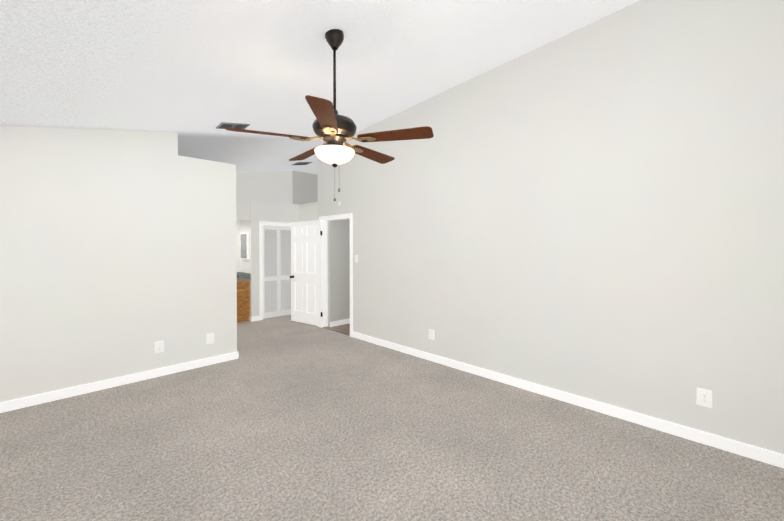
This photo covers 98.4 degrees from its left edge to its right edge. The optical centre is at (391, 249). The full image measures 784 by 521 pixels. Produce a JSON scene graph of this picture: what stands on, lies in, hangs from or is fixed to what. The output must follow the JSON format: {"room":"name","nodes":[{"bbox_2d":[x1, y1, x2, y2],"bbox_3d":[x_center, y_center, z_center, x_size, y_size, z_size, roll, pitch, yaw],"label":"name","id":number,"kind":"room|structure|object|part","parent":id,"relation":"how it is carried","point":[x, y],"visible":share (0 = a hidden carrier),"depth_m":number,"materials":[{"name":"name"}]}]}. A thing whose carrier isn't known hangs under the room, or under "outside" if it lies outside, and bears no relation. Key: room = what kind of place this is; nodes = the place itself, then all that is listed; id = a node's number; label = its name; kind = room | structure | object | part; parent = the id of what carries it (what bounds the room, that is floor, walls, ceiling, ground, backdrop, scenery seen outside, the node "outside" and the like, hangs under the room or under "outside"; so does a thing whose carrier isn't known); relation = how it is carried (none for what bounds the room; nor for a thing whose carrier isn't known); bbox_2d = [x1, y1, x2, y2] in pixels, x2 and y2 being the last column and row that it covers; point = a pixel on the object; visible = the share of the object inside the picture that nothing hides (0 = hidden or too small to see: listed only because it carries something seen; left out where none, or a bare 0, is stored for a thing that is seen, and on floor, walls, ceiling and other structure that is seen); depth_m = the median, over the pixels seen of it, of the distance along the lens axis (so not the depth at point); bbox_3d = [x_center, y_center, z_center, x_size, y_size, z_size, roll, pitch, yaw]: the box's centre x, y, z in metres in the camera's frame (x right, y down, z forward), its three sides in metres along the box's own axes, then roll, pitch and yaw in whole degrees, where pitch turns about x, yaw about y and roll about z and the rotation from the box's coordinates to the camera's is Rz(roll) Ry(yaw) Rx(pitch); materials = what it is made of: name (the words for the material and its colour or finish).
{"room":"empty bedroom","nodes":[
{"label":"empty bedroom","id":0,"kind":"room"},
{"bbox_2d":[0,126,178,402],"bbox_3d":[-3.361,0.028,3.421,0.120,2.937,2.057,1,1,45],"label":"wall","id":1,"kind":"structure","parent":0,"point":[89,270],"depth_m":3.51,"materials":[{"name":"paint"}]},
{"bbox_2d":[0,351,238,412],"bbox_3d":[-3.015,1.449,3.689,0.014,0.090,2.604,1,1,45],"label":"baseboard","id":2,"kind":"structure","parent":1,"relation":"attached to","point":[11,405],"depth_m":3.64,"materials":[{"name":"white wood"}]},
{"bbox_2d":[155,341,163,352],"bbox_3d":[-2.732,1.145,3.973,0.010,0.130,0.088,1,1,45],"label":"electrical outlet plate","id":3,"kind":"object","parent":1,"relation":"attached to","point":[159,346],"visible":1,"depth_m":3.97,"materials":[{"name":"white plastic"}]},
{"bbox_2d":[178,155,236,363],"bbox_3d":[-3.326,0.165,4.897,2.149,2.630,1.283,1,1,45],"label":"wall","id":4,"kind":"structure","parent":0,"point":[207,246],"depth_m":4.33,"materials":[{"name":"paint"}]},
{"bbox_2d":[206,333,213,343],"bbox_3d":[-2.345,1.151,4.363,0.008,0.130,0.088,1,1,45],"label":"electrical outlet plate","id":5,"kind":"object","parent":4,"relation":"attached to","point":[209,338],"visible":1,"depth_m":4.36,"materials":[{"name":"white plastic"}]},
{"bbox_2d":[236,199,298,320],"bbox_3d":[-3.043,0.228,7.038,0.570,2.456,2.150,1,1,45],"label":"wall","id":6,"kind":"structure","parent":0,"point":[264,211],"depth_m":6.92,"materials":[{"name":"paint"}]},
{"bbox_2d":[240,233,248,258],"bbox_3d":[-3.048,-0.068,6.994,0.340,0.530,0.048,1,1,45],"label":"mirrored medicine cabinet","id":7,"kind":"object","parent":6,"relation":"attached to","point":[244,245],"visible":1,"depth_m":6.94,"materials":[{"name":"white"}]},
{"bbox_2d":[259,221,290,319],"bbox_3d":[-2.450,0.436,7.291,0.116,2.035,0.860,1,1,45],"label":"trim","id":8,"kind":"structure","parent":6,"relation":"attached to","point":[261,223],"depth_m":6.97,"materials":[{"name":"white wood"}]},
{"bbox_2d":[263,225,290,318],"bbox_3d":[-2.437,0.468,7.277,0.052,1.947,0.710,1,1,45],"label":"bifold closet door","id":9,"kind":"structure","parent":6,"relation":"in","point":[276,275],"depth_m":7.25,"materials":[{"name":"white wood"}]},
{"bbox_2d":[236,171,317,271],"bbox_3d":[-3.023,-0.232,7.540,0.122,3.365,5.463,1,1,45],"label":"wall","id":10,"kind":"structure","parent":0,"point":[275,186],"depth_m":7.79,"materials":[{"name":"paint"}]},
{"bbox_2d":[299,202,317,221],"bbox_3d":[-1.829,0.226,7.251,1.990,2.456,0.336,1,1,45],"label":"wall","id":11,"kind":"structure","parent":0,"point":[308,213],"depth_m":7.31,"materials":[{"name":"paint"}]},
{"bbox_2d":[0,0,639,174],"bbox_3d":[-0.654,-1.649,4.137,8.260,1.581,6.920,1,1,45],"label":"ceiling","id":12,"kind":"structure","parent":0,"point":[194,74],"depth_m":2.82,"materials":[{"name":"white paint"}]},
{"bbox_2d":[216,122,249,128],"bbox_3d":[-1.978,-1.534,4.210,0.212,0.088,0.337,1,1,45],"label":"ceiling vent","id":13,"kind":"object","parent":12,"relation":"in","point":[222,125],"visible":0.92,"depth_m":4.17,"materials":[{"name":"grey metal"}]},
{"bbox_2d":[292,162,311,164],"bbox_3d":[-1.967,-1.877,7.392,0.252,0.094,0.357,1,1,45],"label":"ceiling vent","id":14,"kind":"object","parent":12,"relation":"in","point":[301,163],"visible":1,"depth_m":7.36,"materials":[{"name":"grey metal"}]},
{"bbox_2d":[225,29,433,200],"bbox_3d":[-0.449,-1.011,2.621,1.430,1.284,1.449,1,1,45],"label":"ceiling fan","id":15,"kind":"object","parent":12,"relation":"hanging from","point":[333,130],"visible":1,"depth_m":2.49,"materials":[{"name":"brown wood"}]},
{"bbox_3d":[-0.438,-0.706,2.584,0.302,0.100,0.302,1,1,45],"label":"lamp shade","id":16,"kind":"part","parent":15,"relation":"part of","materials":[{"name":"white glass"}]},
{"bbox_2d":[322,323,349,335],"bbox_3d":[0.335,1.513,6.391,2.550,0.102,2.381,1,1,45],"label":"floor","id":17,"kind":"structure","parent":0,"point":[345,328],"depth_m":6.26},
{"bbox_2d":[327,219,349,326],"bbox_3d":[-0.805,0.239,6.798,0.100,2.440,1.140,1,1,45],"label":"wall","id":18,"kind":"structure","parent":0,"point":[338,249],"depth_m":6.50,"materials":[{"name":"paint"}]},
{"bbox_2d":[330,319,349,326],"bbox_3d":[-0.755,1.414,6.780,0.014,0.090,1.166,1,1,45],"label":"baseboard","id":19,"kind":"structure","parent":18,"relation":"attached to","point":[346,321],"depth_m":6.51,"materials":[{"name":"white wood"}]},
{"bbox_2d":[0,315,783,520],"bbox_3d":[-1.453,1.547,3.370,8.260,0.100,4.654,1,1,45],"label":"floor carpet","id":20,"kind":"object","parent":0,"point":[283,418],"visible":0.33,"depth_m":2.50,"materials":[{"name":"grey carpet"}]},
{"bbox_2d":[237,272,249,322],"bbox_3d":[-3.389,0.973,6.705,0.549,0.975,0.938,1,1,45],"label":"bathroom vanity","id":21,"kind":"object","parent":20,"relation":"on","point":[243,296],"visible":0.33,"depth_m":6.78,"materials":[{"name":"brown wood"}]},
{"bbox_2d":[317,0,783,454],"bbox_3d":[0.852,-0.391,4.253,6.270,3.757,0.120,1,1,45],"label":"wall","id":22,"kind":"structure","parent":0,"point":[594,211],"depth_m":3.07,"materials":[{"name":"paint"}]},
{"bbox_2d":[290,220,322,325],"bbox_3d":[-1.667,0.444,6.556,0.868,1.975,0.191,0,1,36],"label":"bedroom door","id":23,"kind":"structure","parent":22,"relation":"in","point":[306,272],"depth_m":6.52,"materials":[{"name":"white wood"}]},
{"bbox_2d":[319,213,352,336],"bbox_3d":[-0.968,0.429,6.073,0.985,2.075,0.152,1,1,45],"label":"door frame","id":24,"kind":"structure","parent":22,"relation":"attached to","point":[324,219],"depth_m":6.33,"materials":[{"name":"white wood"}]},
{"bbox_2d":[325,326,349,334],"bbox_3d":[-0.973,1.463,6.080,0.841,0.008,0.045,1,1,45],"label":"trim","id":25,"kind":"structure","parent":22,"relation":"attached to","point":[337,330],"depth_m":6.09,"materials":[{"name":"silver metal"}]},
{"bbox_2d":[429,329,433,339],"bbox_3d":[0.525,1.133,4.503,0.088,0.130,0.010,1,1,45],"label":"electrical outlet plate","id":26,"kind":"object","parent":22,"relation":"attached to","point":[431,334],"visible":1,"depth_m":4.50,"materials":[{"name":"white plastic"}]},
{"bbox_2d":[352,332,783,467],"bbox_3d":[1.139,1.446,3.892,5.085,0.090,0.014,1,1,45],"label":"baseboard","id":27,"kind":"structure","parent":22,"relation":"attached to","point":[747,450],"depth_m":3.05,"materials":[{"name":"white"}]},
{"bbox_2d":[697,388,711,407],"bbox_3d":[2.418,1.150,2.618,0.088,0.130,0.010,1,1,45],"label":"electrical outlet plate","id":28,"kind":"object","parent":22,"relation":"attached to","point":[704,397],"visible":1,"depth_m":2.61,"materials":[{"name":"white plastic"}]}
]}

